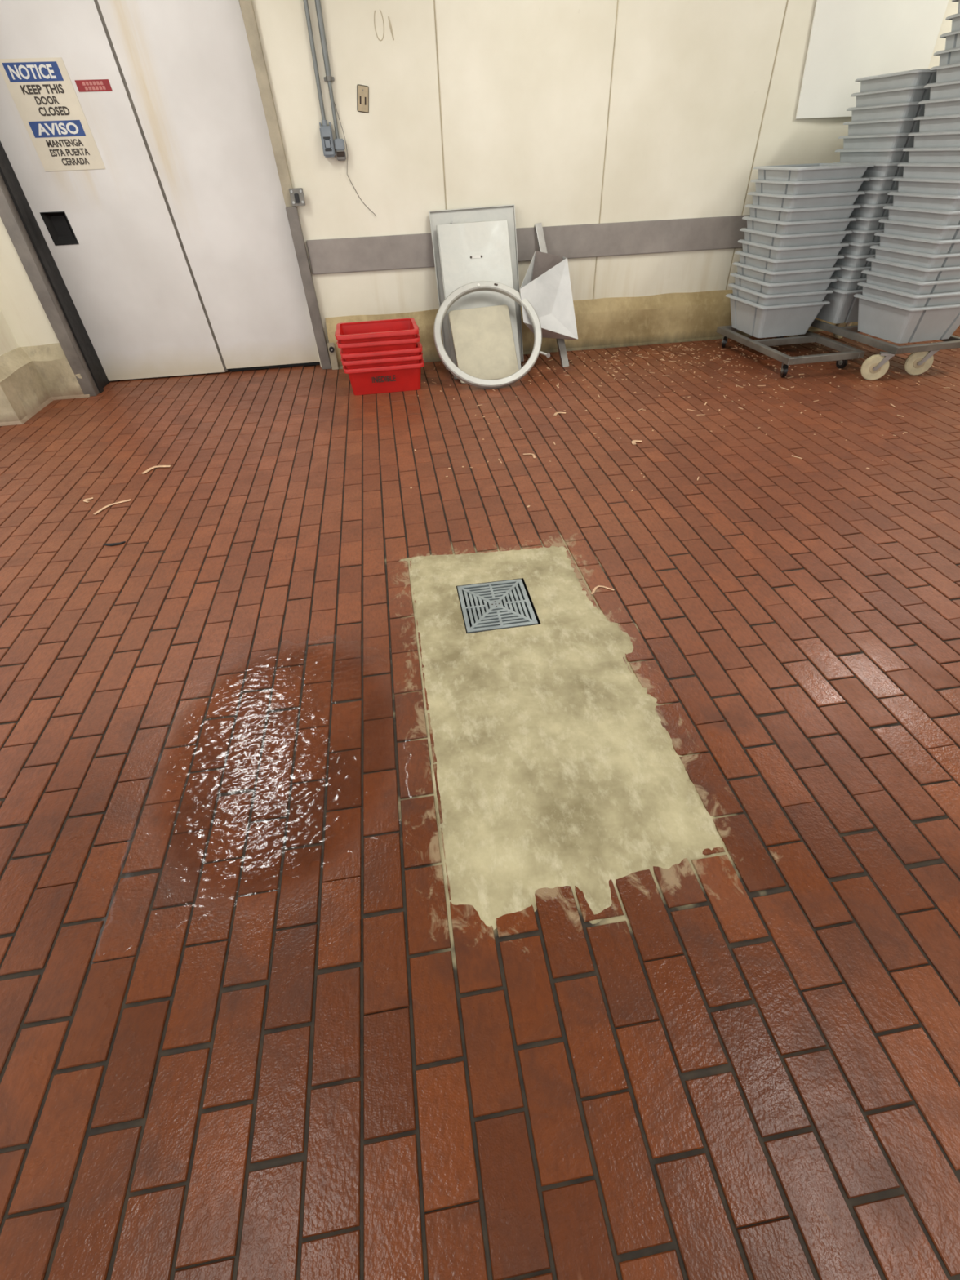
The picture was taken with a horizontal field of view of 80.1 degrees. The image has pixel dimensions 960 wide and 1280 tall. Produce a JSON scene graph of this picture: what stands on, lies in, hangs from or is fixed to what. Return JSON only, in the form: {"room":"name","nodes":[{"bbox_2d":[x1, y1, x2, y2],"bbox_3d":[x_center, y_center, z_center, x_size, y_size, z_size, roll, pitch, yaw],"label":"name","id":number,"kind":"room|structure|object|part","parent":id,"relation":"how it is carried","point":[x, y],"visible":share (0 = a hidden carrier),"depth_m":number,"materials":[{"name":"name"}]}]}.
{"room":"food processing plant","nodes":[
{"label":"food processing plant","id":0,"kind":"room"},
{"bbox_2d":[0,217,58,355],"bbox_3d":[-4.237,-3.078,3.519,1.955,3.200,0.950,-7,41,-6],"label":"wall","id":1,"kind":"structure","parent":0,"point":[24,321],"depth_m":4.25,"materials":[{"name":"beige paint"}]},
{"bbox_3d":[-4.400,-3.057,3.504,1.625,3.200,0.950,-7,41,-6],"label":"wall panel","id":2,"kind":"part","parent":1,"relation":"part of","materials":[{"name":"beige paint"}]},
{"bbox_2d":[0,342,90,426],"bbox_3d":[-4.129,-1.851,4.238,2.000,0.395,0.662,-7,41,-6],"label":"concrete curb","id":3,"kind":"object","parent":1,"relation":"attached to","point":[32,377],"depth_m":4.42,"materials":[{"name":"concrete"}]},
{"bbox_2d":[0,325,959,1279],"bbox_3d":[0.578,-0.366,2.581,10.602,0.026,7.383,-7,41,-6],"label":"floor","id":4,"kind":"structure","parent":0,"point":[250,1028],"depth_m":1.51,"materials":[{"name":"brick"}]},
{"bbox_2d":[83,497,93,502],"bbox_3d":[-2.184,-0.778,3.181,0.051,0.005,0.056,-22,44,-21],"label":"scrap","id":5,"kind":"object","parent":4,"relation":"on","point":[85,500],"visible":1,"depth_m":3.18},
{"bbox_2d":[93,498,130,515],"bbox_3d":[-2.015,-0.732,3.118,0.053,0.006,0.207,26,48,29],"label":"scrap","id":6,"kind":"object","parent":4,"relation":"on","point":[113,504],"visible":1,"depth_m":3.12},
{"bbox_2d":[102,541,125,546],"bbox_3d":[-1.797,-0.471,2.802,0.103,0.014,0.029,-7,41,-6],"label":"scrap","id":7,"kind":"object","parent":4,"relation":"on","point":[122,542],"visible":1,"depth_m":2.79,"materials":[{"name":"black rubber"}]},
{"bbox_2d":[142,465,171,474],"bbox_3d":[-1.980,-1.048,3.484,0.175,0.007,0.076,-28,47,-27],"label":"scrap","id":8,"kind":"object","parent":4,"relation":"on","point":[157,466],"visible":1,"depth_m":3.49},
{"bbox_2d":[342,358,424,395],"bbox_3d":[-0.758,-2.127,4.540,0.632,0.199,0.440,-8,41,-6],"label":"crate","id":9,"kind":"object","parent":4,"relation":"on","point":[403,377],"visible":0.77,"depth_m":4.39,"materials":[{"name":"plastic"}]},
{"bbox_2d":[341,351,422,368],"bbox_3d":[-0.764,-2.170,4.504,0.632,0.199,0.440,-8,41,-6],"label":"crate","id":10,"kind":"object","parent":9,"relation":"on","point":[413,358],"visible":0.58,"depth_m":4.30,"materials":[{"name":"plastic"}]},
{"bbox_2d":[339,342,422,360],"bbox_3d":[-0.765,-2.208,4.471,0.632,0.199,0.440,-8,41,-7],"label":"crate","id":11,"kind":"object","parent":10,"relation":"on","point":[413,351],"visible":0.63,"depth_m":4.26,"materials":[{"name":"plastic"}]},
{"bbox_2d":[337,332,420,359],"bbox_3d":[-0.776,-2.262,4.431,0.632,0.199,0.440,-7,41,-6],"label":"crate","id":12,"kind":"object","parent":11,"relation":"on","point":[410,343],"visible":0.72,"depth_m":4.22,"materials":[{"name":"plastic"}]},
{"bbox_2d":[334,317,418,353],"bbox_3d":[-0.781,-2.300,4.390,0.632,0.199,0.440,-8,41,-6],"label":"crate","id":13,"kind":"object","parent":12,"relation":"on","point":[398,328],"visible":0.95,"depth_m":4.26,"materials":[{"name":"plastic"}]},
{"bbox_2d":[428,204,524,368],"bbox_3d":[-0.011,-2.880,4.704,0.700,1.090,0.356,-7,41,-6],"label":"rectangular frame","id":14,"kind":"object","parent":4,"relation":"on","point":[503,212],"visible":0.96,"depth_m":4.54,"materials":[{"name":"metal"}]},
{"bbox_2d":[435,219,521,378],"bbox_3d":[0.002,-2.725,4.599,0.578,1.009,0.568,-7,41,-6],"label":"metal panel","id":15,"kind":"object","parent":4,"relation":"on","point":[469,252],"visible":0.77,"depth_m":4.53,"materials":[{"name":"silver metal"}]},
{"bbox_3d":[-0.029,-3.033,4.519,0.095,0.020,0.012,-7,41,-6],"label":"handle plate","id":16,"kind":"part","parent":15,"relation":"part of","materials":[{"name":"metal"}]},
{"bbox_2d":[448,304,518,383],"bbox_3d":[0.035,-2.371,4.580,0.498,0.474,0.346,-10,41,-9],"label":"panel","id":17,"kind":"object","parent":4,"relation":"on","point":[483,341],"visible":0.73,"depth_m":4.57,"materials":[{"name":"plastic"}]},
{"bbox_2d":[433,280,550,388],"bbox_3d":[0.087,-2.388,4.463,0.896,0.640,0.604,-7,41,-6],"label":"ring","id":18,"kind":"object","parent":4,"relation":"on","point":[471,287],"visible":1,"depth_m":4.44,"materials":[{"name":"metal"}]},
{"bbox_2d":[523,453,535,457],"bbox_3d":[0.307,-1.119,3.454,0.100,0.004,0.048,30,50,32],"label":"scrap","id":19,"kind":"object","parent":4,"relation":"on","point":[533,455],"visible":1,"depth_m":3.46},
{"bbox_2d":[533,222,568,367],"bbox_3d":[0.594,-2.840,4.735,0.057,0.978,0.586,-18,43,-17],"label":"iron","id":20,"kind":"object","parent":4,"relation":"on","point":[538,227],"visible":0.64,"depth_m":4.65,"materials":[{"name":"metal"}]},
{"bbox_2d":[520,250,577,339],"bbox_3d":[0.529,-2.774,4.636,0.477,0.605,0.432,-7,41,-6],"label":"hopper","id":21,"kind":"object","parent":20,"relation":"attached to","point":[546,283],"visible":0.97,"depth_m":4.57,"materials":[{"name":"metal"}]},
{"bbox_2d":[398,545,726,929],"bbox_3d":[0.187,0.112,2.027,0.902,0.014,1.787,-7,41,-6],"label":"concrete patch","id":22,"kind":"object","parent":4,"relation":"on","point":[556,766],"visible":1,"depth_m":1.75,"materials":[{"name":"concrete"}]},
{"bbox_2d":[456,577,540,633],"bbox_3d":[0.071,-0.062,2.398,0.292,0.225,0.320,-7,41,-6],"label":"floor drain","id":23,"kind":"object","parent":22,"relation":"in","point":[502,604],"visible":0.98,"depth_m":2.32,"materials":[{"name":"grey metal"}]},
{"bbox_2d":[591,585,614,594],"bbox_3d":[0.504,-0.213,2.384,0.107,0.003,0.054,-11,41,-10],"label":"scrap","id":24,"kind":"object","parent":4,"relation":"on","point":[597,586],"visible":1,"depth_m":2.38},
{"bbox_2d":[631,440,642,444],"bbox_3d":[0.976,-1.228,3.545,0.069,0.007,0.064,0,41,3],"label":"scrap","id":25,"kind":"object","parent":4,"relation":"on","point":[633,442],"visible":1,"depth_m":3.55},
{"bbox_2d":[409,333,956,507],"bbox_3d":[1.925,-1.815,4.188,5.015,0.003,2.840,-7,41,-6],"label":"debris","id":26,"kind":"object","parent":4,"relation":"on","point":[691,348],"visible":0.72,"depth_m":4.60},
{"bbox_2d":[716,324,865,377],"bbox_3d":[2.530,-2.439,4.771,0.630,0.155,1.095,-8,41,-7],"label":"dolly","id":27,"kind":"object","parent":4,"relation":"on","point":[847,352],"visible":0.86,"depth_m":4.55,"materials":[{"name":"metal"}]},
{"bbox_3d":[2.434,-2.813,5.130,0.540,0.047,0.045,-8,41,-7],"label":"rail","id":28,"kind":"part","parent":27,"relation":"part of","materials":[{"name":"metal"}]},
{"bbox_3d":[2.241,-2.438,4.701,0.045,0.047,1.095,-8,41,-7],"label":"rail","id":29,"kind":"part","parent":27,"relation":"part of","materials":[{"name":"metal"}]},
{"bbox_2d":[725,293,830,337],"bbox_3d":[2.483,-2.772,4.855,0.602,0.245,0.602,-8,41,-7],"label":"tote","id":30,"kind":"object","parent":27,"relation":"on","point":[757,320],"visible":0.83,"depth_m":4.69,"materials":[{"name":"plastic"}]},
{"bbox_2d":[728,283,833,306],"bbox_3d":[2.481,-2.831,4.805,0.602,0.245,0.602,-8,41,-6],"label":"tote","id":31,"kind":"object","parent":30,"relation":"on","point":[744,293],"visible":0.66,"depth_m":4.56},
{"bbox_2d":[729,272,837,294],"bbox_3d":[2.478,-2.889,4.754,0.602,0.245,0.602,-8,41,-7],"label":"tote","id":32,"kind":"object","parent":31,"relation":"on","point":[756,285],"visible":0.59,"depth_m":4.51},
{"bbox_2d":[732,261,841,283],"bbox_3d":[2.478,-2.950,4.705,0.602,0.245,0.602,-9,41,-7],"label":"tote","id":33,"kind":"object","parent":32,"relation":"on","point":[767,276],"visible":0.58,"depth_m":4.46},
{"bbox_2d":[734,250,844,271],"bbox_3d":[2.473,-3.009,4.655,0.602,0.245,0.602,-8,41,-6],"label":"tote","id":34,"kind":"object","parent":33,"relation":"on","point":[765,263],"visible":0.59,"depth_m":4.41,"materials":[{"name":"plastic"}]},
{"bbox_2d":[737,239,848,259],"bbox_3d":[2.473,-3.065,4.601,0.602,0.245,0.602,-8,41,-6],"label":"tote","id":35,"kind":"object","parent":34,"relation":"on","point":[755,248],"visible":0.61,"depth_m":4.36,"materials":[{"name":"plastic"}]},
{"bbox_2d":[739,227,853,247],"bbox_3d":[2.468,-3.125,4.553,0.602,0.245,0.602,-8,41,-7],"label":"tote","id":36,"kind":"object","parent":35,"relation":"on","point":[751,235],"visible":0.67,"depth_m":4.31,"materials":[{"name":"plastic"}]},
{"bbox_2d":[742,216,857,234],"bbox_3d":[2.465,-3.183,4.501,0.602,0.245,0.602,-9,41,-7],"label":"tote","id":37,"kind":"object","parent":36,"relation":"on","point":[777,227],"visible":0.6,"depth_m":4.26,"materials":[{"name":"plastic"}]},
{"bbox_2d":[744,204,861,222],"bbox_3d":[2.465,-3.244,4.453,0.602,0.245,0.602,-9,41,-7],"label":"tote","id":38,"kind":"object","parent":37,"relation":"on","point":[785,215],"visible":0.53,"depth_m":4.21,"materials":[{"name":"plastic"}]},
{"bbox_2d":[747,191,865,208],"bbox_3d":[2.460,-3.299,4.399,0.602,0.245,0.602,-8,41,-7],"label":"tote","id":39,"kind":"object","parent":38,"relation":"on","point":[783,201],"visible":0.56,"depth_m":4.16,"materials":[{"name":"plastic"}]},
{"bbox_2d":[750,177,870,195],"bbox_3d":[2.461,-3.360,4.351,0.602,0.245,0.602,-8,41,-7],"label":"tote","id":40,"kind":"object","parent":39,"relation":"on","point":[840,185],"visible":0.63,"depth_m":4.11,"materials":[{"name":"plastic"}]},
{"bbox_2d":[753,163,874,181],"bbox_3d":[2.458,-3.419,4.300,0.602,0.245,0.602,-8,41,-7],"label":"tote","id":41,"kind":"object","parent":40,"relation":"on","point":[812,171],"visible":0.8,"depth_m":4.07,"materials":[{"name":"plastic"}]},
{"bbox_3d":[2.530,-2.477,4.732,0.540,0.047,0.045,-8,41,-7],"label":"cross rail","id":42,"kind":"part","parent":27,"relation":"part of","materials":[{"name":"metal"}]},
{"bbox_3d":[2.624,-2.147,4.341,0.540,0.047,0.045,-8,41,-7],"label":"rail","id":43,"kind":"part","parent":27,"relation":"part of","materials":[{"name":"metal"}]},
{"bbox_3d":[2.816,-2.521,4.769,0.045,0.047,1.095,-8,41,-7],"label":"rail","id":44,"kind":"part","parent":27,"relation":"part of","materials":[{"name":"metal"}]},
{"bbox_2d":[786,319,959,380],"bbox_3d":[3.121,-2.467,4.712,0.762,0.235,1.310,-9,41,-8],"label":"dolly","id":45,"kind":"object","parent":4,"relation":"on","point":[921,359],"visible":0.63,"depth_m":4.27,"materials":[{"name":"metal"}]},
{"bbox_2d":[816,286,862,323],"bbox_3d":[3.094,-2.873,4.819,0.602,0.245,0.602,-9,41,-8],"label":"tote","id":46,"kind":"object","parent":45,"relation":"on","point":[843,307],"visible":0.27,"depth_m":4.64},
{"bbox_2d":[828,275,866,290],"bbox_3d":[3.094,-2.934,4.771,0.602,0.245,0.602,-9,41,-8],"label":"tote","id":47,"kind":"object","parent":46,"relation":"on","point":[845,284],"visible":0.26,"depth_m":4.51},
{"bbox_2d":[832,263,871,279],"bbox_3d":[3.089,-2.990,4.717,0.602,0.245,0.602,-9,41,-8],"label":"tote","id":48,"kind":"object","parent":47,"relation":"on","point":[846,272],"visible":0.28,"depth_m":4.45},
{"bbox_2d":[835,252,875,266],"bbox_3d":[3.091,-3.050,4.668,0.602,0.245,0.602,-9,41,-8],"label":"tote","id":49,"kind":"object","parent":48,"relation":"on","point":[850,260],"visible":0.23,"depth_m":4.41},
{"bbox_2d":[839,240,879,255],"bbox_3d":[3.088,-3.108,4.616,0.602,0.245,0.602,-9,41,-8],"label":"tote","id":50,"kind":"object","parent":49,"relation":"on","point":[854,248],"visible":0.23,"depth_m":4.36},
{"bbox_2d":[843,227,884,243],"bbox_3d":[3.083,-3.167,4.567,0.602,0.245,0.602,-9,41,-8],"label":"tote","id":51,"kind":"object","parent":50,"relation":"on","point":[857,236],"visible":0.21,"depth_m":4.31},
{"bbox_2d":[846,215,888,230],"bbox_3d":[3.082,-3.226,4.516,0.602,0.245,0.602,-9,41,-8],"label":"tote","id":52,"kind":"object","parent":51,"relation":"on","point":[861,223],"visible":0.23,"depth_m":4.25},
{"bbox_2d":[850,202,893,217],"bbox_3d":[3.081,-3.285,4.466,0.602,0.245,0.602,-9,41,-8],"label":"tote","id":53,"kind":"object","parent":52,"relation":"on","point":[866,210],"visible":0.2,"depth_m":4.21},
{"bbox_2d":[854,189,897,204],"bbox_3d":[3.073,-3.345,4.417,0.602,0.245,0.602,-9,41,-8],"label":"tote","id":54,"kind":"object","parent":53,"relation":"on","point":[871,197],"visible":0.24,"depth_m":4.16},
{"bbox_2d":[858,176,902,191],"bbox_3d":[3.074,-3.403,4.366,0.602,0.245,0.602,-9,41,-8],"label":"tote","id":55,"kind":"object","parent":54,"relation":"on","point":[875,184],"visible":0.23,"depth_m":4.11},
{"bbox_2d":[832,161,908,177],"bbox_3d":[3.070,-3.463,4.317,0.602,0.245,0.602,-9,41,-7],"label":"tote","id":56,"kind":"object","parent":55,"relation":"on","point":[880,169],"visible":0.18,"depth_m":4.06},
{"bbox_2d":[835,146,913,175],"bbox_3d":[3.070,-3.523,4.268,0.602,0.245,0.602,-9,41,-8],"label":"tote","id":57,"kind":"object","parent":56,"relation":"on","point":[895,154],"visible":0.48,"depth_m":4.09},
{"bbox_2d":[838,133,914,149],"bbox_3d":[3.062,-3.580,4.216,0.602,0.245,0.602,-9,41,-8],"label":"tote","id":58,"kind":"object","parent":57,"relation":"on","point":[895,140],"visible":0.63,"depth_m":4.03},
{"bbox_2d":[843,117,919,146],"bbox_3d":[3.065,-3.639,4.165,0.602,0.245,0.602,-9,41,-8],"label":"tote","id":59,"kind":"object","parent":58,"relation":"on","point":[902,125],"visible":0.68,"depth_m":3.98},
{"bbox_2d":[846,101,924,121],"bbox_3d":[3.060,-3.698,4.115,0.602,0.245,0.602,-9,41,-8],"label":"tote","id":60,"kind":"object","parent":59,"relation":"on","point":[904,109],"visible":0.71,"depth_m":3.94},
{"bbox_2d":[850,85,930,106],"bbox_3d":[3.059,-3.758,4.066,0.602,0.245,0.602,-9,41,-8],"label":"tote","id":61,"kind":"object","parent":60,"relation":"on","point":[911,93],"visible":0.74,"depth_m":3.89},
{"bbox_2d":[854,68,937,92],"bbox_3d":[3.057,-3.815,4.014,0.602,0.245,0.602,-9,41,-8],"label":"tote","id":62,"kind":"object","parent":61,"relation":"on","point":[922,77],"visible":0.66,"depth_m":3.83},
{"bbox_3d":[3.181,-2.549,4.659,0.540,0.045,0.040,-9,41,-8],"label":"cross rail","id":63,"kind":"part","parent":45,"relation":"part of","materials":[{"name":"metal"}]},
{"bbox_3d":[2.898,-2.503,4.620,0.040,0.045,1.310,-9,41,-8],"label":"rail","id":64,"kind":"part","parent":45,"relation":"part of","materials":[{"name":"metal"}]},
{"bbox_2d":[853,293,959,343],"bbox_3d":[3.239,-2.442,4.307,0.602,0.245,0.602,-9,41,-8],"label":"tote","id":65,"kind":"object","parent":45,"relation":"on","point":[895,322],"visible":0.77,"depth_m":4.17,"materials":[{"name":"plastic"}]},
{"bbox_2d":[857,281,959,328],"bbox_3d":[3.233,-2.499,4.255,0.602,0.245,0.602,-9,41,-7],"label":"tote","id":66,"kind":"object","parent":65,"relation":"on","point":[910,300],"visible":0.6,"depth_m":4.02,"materials":[{"name":"plastic"}]},
{"bbox_2d":[861,269,959,294],"bbox_3d":[3.233,-2.562,4.209,0.602,0.245,0.602,-9,41,-8],"label":"tote","id":67,"kind":"object","parent":66,"relation":"on","point":[899,283],"visible":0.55,"depth_m":3.98,"materials":[{"name":"plastic"}]},
{"bbox_2d":[866,257,959,281],"bbox_3d":[3.232,-2.619,4.156,0.602,0.245,0.602,-9,41,-8],"label":"tote","id":68,"kind":"object","parent":67,"relation":"on","point":[895,268],"visible":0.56,"depth_m":3.94,"materials":[{"name":"plastic"}]},
{"bbox_2d":[870,244,959,267],"bbox_3d":[3.229,-2.678,4.106,0.602,0.245,0.602,-9,41,-8],"label":"tote","id":69,"kind":"object","parent":68,"relation":"on","point":[894,255],"visible":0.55,"depth_m":3.90,"materials":[{"name":"plastic"}]},
{"bbox_2d":[874,231,959,253],"bbox_3d":[3.226,-2.736,4.054,0.602,0.245,0.602,-10,41,-8],"label":"tote","id":70,"kind":"object","parent":69,"relation":"on","point":[928,246],"visible":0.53,"depth_m":3.87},
{"bbox_2d":[878,218,959,239],"bbox_3d":[3.222,-2.796,4.006,0.602,0.245,0.602,-9,41,-8],"label":"tote","id":71,"kind":"object","parent":70,"relation":"on","point":[936,232],"visible":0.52,"depth_m":3.84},
{"bbox_2d":[883,204,959,225],"bbox_3d":[3.219,-2.856,3.957,0.602,0.245,0.602,-9,41,-8],"label":"tote","id":72,"kind":"object","parent":71,"relation":"on","point":[932,216],"visible":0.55,"depth_m":3.81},
{"bbox_2d":[887,191,959,210],"bbox_3d":[3.215,-2.914,3.905,0.602,0.245,0.602,-9,41,-8],"label":"tote","id":73,"kind":"object","parent":72,"relation":"on","point":[926,201],"visible":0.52,"depth_m":3.77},
{"bbox_2d":[892,177,959,195],"bbox_3d":[3.214,-2.973,3.855,0.602,0.245,0.602,-9,41,-8],"label":"tote","id":74,"kind":"object","parent":73,"relation":"on","point":[918,185],"visible":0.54,"depth_m":3.75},
{"bbox_2d":[897,162,959,179],"bbox_3d":[3.210,-3.030,3.803,0.602,0.245,0.602,-9,41,-8],"label":"tote","id":75,"kind":"object","parent":74,"relation":"on","point":[928,171],"visible":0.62,"depth_m":3.71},
{"bbox_2d":[902,146,959,163],"bbox_3d":[3.208,-3.088,3.752,0.602,0.245,0.602,-9,41,-8],"label":"tote","id":76,"kind":"object","parent":75,"relation":"on","point":[939,154],"visible":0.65,"depth_m":3.68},
{"bbox_2d":[907,130,959,147],"bbox_3d":[3.206,-3.147,3.702,0.602,0.245,0.602,-9,41,-8],"label":"tote","id":77,"kind":"object","parent":76,"relation":"on","point":[948,138],"visible":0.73,"depth_m":3.65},
{"bbox_2d":[913,113,959,132],"bbox_3d":[3.204,-3.206,3.651,0.602,0.245,0.602,-9,41,-8],"label":"tote","id":78,"kind":"object","parent":77,"relation":"on","point":[946,122],"visible":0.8,"depth_m":3.62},
{"bbox_2d":[918,97,959,115],"bbox_3d":[3.199,-3.266,3.602,0.602,0.245,0.602,-9,41,-8],"label":"tote","id":79,"kind":"object","parent":78,"relation":"on","point":[944,106],"visible":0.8,"depth_m":3.59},
{"bbox_2d":[924,80,959,99],"bbox_3d":[3.197,-3.327,3.554,0.602,0.245,0.602,-9,41,-7],"label":"tote","id":80,"kind":"object","parent":79,"relation":"on","point":[950,89],"visible":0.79,"depth_m":3.56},
{"bbox_2d":[929,62,959,82],"bbox_3d":[3.196,-3.386,3.504,0.602,0.245,0.602,-9,41,-8],"label":"tote","id":81,"kind":"object","parent":80,"relation":"on","point":[946,73],"visible":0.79,"depth_m":3.53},
{"bbox_2d":[933,46,959,66],"bbox_3d":[3.225,-3.503,3.520,0.602,0.245,0.602,-4,41,-2],"label":"tote","id":82,"kind":"object","parent":81,"relation":"on","point":[948,56],"visible":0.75,"depth_m":3.58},
{"bbox_2d":[939,30,959,49],"bbox_3d":[3.222,-3.562,3.470,0.602,0.245,0.602,-4,41,-2],"label":"tote","id":83,"kind":"object","parent":82,"relation":"on","point":[953,38],"visible":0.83,"depth_m":3.55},
{"bbox_2d":[945,13,959,31],"bbox_3d":[3.220,-3.621,3.420,0.602,0.245,0.602,-4,41,-2],"label":"tote","id":84,"kind":"object","parent":83,"relation":"on","point":[955,18],"visible":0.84,"depth_m":3.52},
{"bbox_2d":[951,0,959,13],"bbox_3d":[3.217,-3.680,3.369,0.602,0.245,0.602,-4,41,-2],"label":"tote","id":85,"kind":"object","parent":84,"relation":"on","point":[958,1],"visible":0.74,"depth_m":3.50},
{"bbox_3d":[3.312,-2.149,4.184,0.540,0.045,0.040,-9,41,-8],"label":"rail","id":86,"kind":"part","parent":45,"relation":"part of","materials":[{"name":"metal"}]},
{"bbox_3d":[3.465,-2.595,4.698,0.040,0.045,1.310,-9,41,-8],"label":"rail","id":87,"kind":"part","parent":45,"relation":"part of","materials":[{"name":"metal"}]},
{"bbox_2d":[251,0,958,367],"bbox_3d":[0.758,-3.980,4.320,9.000,3.200,0.200,-7,41,-6],"label":"wall","id":88,"kind":"structure","parent":0,"point":[561,112],"depth_m":4.23,"materials":[{"name":"beige paint"}]},
{"bbox_2d":[0,141,110,395],"bbox_3d":[-3.263,-3.108,3.967,0.147,2.600,0.438,-7,41,-6],"label":"trim","id":89,"kind":"structure","parent":88,"relation":"attached to","point":[20,222],"depth_m":4.21,"materials":[{"name":"metal"}]},
{"bbox_2d":[0,0,319,381],"bbox_3d":[-2.395,-3.304,4.229,2.013,2.500,0.066,-7,41,-6],"label":"door","id":90,"kind":"structure","parent":88,"relation":"in","point":[176,256],"depth_m":4.20,"materials":[{"name":"white metal"}]},
{"bbox_2d":[0,57,105,171],"bbox_3d":[-2.898,-3.551,3.874,0.433,0.560,0.005,-7,41,-6],"label":"notice sign","id":91,"kind":"object","parent":90,"relation":"attached to","point":[42,90],"visible":1,"depth_m":3.86,"materials":[{"name":"paper"}]},
{"bbox_3d":[-3.130,-3.075,4.263,0.167,0.187,0.045,-7,41,-6],"label":"recessed handle","id":92,"kind":"part","parent":90,"relation":"part of","materials":[{"name":"black plastic"}]},
{"bbox_2d":[74,79,111,92],"bbox_3d":[-2.581,-3.703,3.812,0.215,0.056,0.003,-7,41,-6],"label":"sticker","id":93,"kind":"object","parent":90,"relation":"attached to","point":[98,85],"visible":1,"depth_m":3.81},
{"bbox_2d":[239,0,331,369],"bbox_3d":[-1.443,-3.425,4.245,0.156,2.600,0.180,-7,41,-6],"label":"trim","id":94,"kind":"structure","parent":88,"relation":"attached to","point":[246,6],"depth_m":4.17,"materials":[{"name":"metal"}]},
{"bbox_3d":[-1.398,-2.872,4.720,0.114,1.140,0.180,-7,41,-6],"label":"steel post","id":95,"kind":"part","parent":94,"relation":"part of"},
{"bbox_2d":[288,187,305,206],"bbox_3d":[-1.361,-3.298,4.250,0.100,0.104,0.028,-7,41,-6],"label":"latch keeper","id":96,"kind":"object","parent":88,"relation":"attached to","point":[297,198],"visible":1,"depth_m":4.25,"materials":[{"name":"metal"}]},
{"bbox_2d":[302,0,327,125],"bbox_3d":[-1.128,-4.265,3.530,0.036,1.615,0.036,-7,41,-6],"label":"conduit","id":97,"kind":"object","parent":88,"relation":"attached to","point":[324,122],"visible":1,"depth_m":3.84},
{"bbox_2d":[314,0,339,138],"bbox_3d":[-1.051,-4.245,3.560,0.070,1.690,0.043,-7,41,-6],"label":"conduit","id":98,"kind":"object","parent":88,"relation":"attached to","point":[328,77],"visible":1,"depth_m":3.84,"materials":[{"name":"metal"}]},
{"bbox_2d":[333,101,376,216],"bbox_3d":[-0.915,-3.532,4.209,0.200,0.667,0.025,-10,41,-8],"label":"loose wire","id":99,"kind":"object","parent":98,"relation":"hanging from","point":[334,101],"visible":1,"depth_m":4.19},
{"bbox_2d":[319,122,335,157],"bbox_3d":[-1.094,-3.583,4.090,0.082,0.189,0.079,-7,41,-6],"label":"switch box","id":100,"kind":"object","parent":88,"relation":"attached to","point":[326,131],"visible":1,"depth_m":4.07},
{"bbox_2d":[327,342,338,369],"bbox_3d":[-1.270,-2.445,4.926,0.058,0.215,0.034,-7,41,-6],"label":"guide","id":101,"kind":"object","parent":88,"relation":"attached to","point":[331,350],"visible":1,"depth_m":4.93,"materials":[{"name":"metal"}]},
{"bbox_2d":[333,138,346,160],"bbox_3d":[-1.014,-3.556,4.141,0.070,0.120,0.062,-7,41,-6],"label":"junction box","id":102,"kind":"object","parent":88,"relation":"attached to","point":[339,143],"visible":1,"depth_m":4.12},
{"bbox_2d":[336,151,344,156],"bbox_3d":[-1.009,-3.519,4.134,0.056,0.028,0.004,-7,41,-6],"label":"receptacle","id":103,"kind":"object","parent":102,"relation":"attached to","point":[338,153],"depth_m":4.13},
{"bbox_3d":[-0.885,-3.744,4.135,1.194,3.190,0.130,-7,41,-6],"label":"wall panel","id":104,"kind":"part","parent":88,"relation":"part of","materials":[{"name":"beige paint"}]},
{"bbox_2d":[356,84,368,113],"bbox_3d":[-0.822,-3.800,4.008,0.100,0.150,0.010,-7,41,-6],"label":"outlet plate","id":105,"kind":"object","parent":88,"relation":"attached to","point":[362,91],"visible":1,"depth_m":4.00,"materials":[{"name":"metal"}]},
{"bbox_2d":[373,9,394,40],"bbox_3d":[-0.642,-4.094,3.802,0.124,0.145,0.013,-7,41,-6],"label":"pencil marking","id":106,"kind":"object","parent":88,"relation":"attached to","point":[390,26],"visible":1,"depth_m":3.81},
{"bbox_3d":[0.329,-3.898,4.254,1.254,3.190,0.130,-7,41,-6],"label":"wall panel","id":107,"kind":"part","parent":88,"relation":"part of","materials":[{"name":"beige paint"}]},
{"bbox_2d":[306,214,750,274],"bbox_3d":[1.944,-3.457,4.858,6.685,0.228,0.021,-7,41,-6],"label":"trim","id":108,"kind":"structure","parent":88,"relation":"attached to","point":[348,255],"depth_m":4.72,"materials":[{"name":"grey plastic"}]},
{"bbox_2d":[324,289,857,368],"bbox_3d":[1.987,-2.970,5.237,6.650,0.392,0.108,-7,41,-6],"label":"baseboard","id":109,"kind":"structure","parent":88,"relation":"attached to","point":[668,317],"depth_m":5.15,"materials":[{"name":"concrete"}]},
{"bbox_3d":[1.566,-4.056,4.375,1.239,3.190,0.130,-7,41,-6],"label":"wall panel","id":110,"kind":"part","parent":88,"relation":"part of","materials":[{"name":"beige paint"}]},
{"bbox_3d":[2.795,-4.212,4.495,1.239,3.190,0.130,-7,41,-6],"label":"wall panel","id":111,"kind":"part","parent":88,"relation":"part of","materials":[{"name":"beige paint"}]},
{"bbox_2d":[795,0,948,118],"bbox_3d":[2.876,-4.579,4.087,1.110,1.227,0.042,-7,41,-6],"label":"board","id":112,"kind":"object","parent":88,"relation":"attached to","point":[850,40],"visible":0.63,"depth_m":4.22,"materials":[{"name":"plastic"}]},
{"bbox_3d":[4.027,-4.369,4.616,1.244,3.190,0.130,-7,41,-6],"label":"wall panel","id":113,"kind":"part","parent":88,"relation":"part of","materials":[{"name":"beige paint"}]}
]}

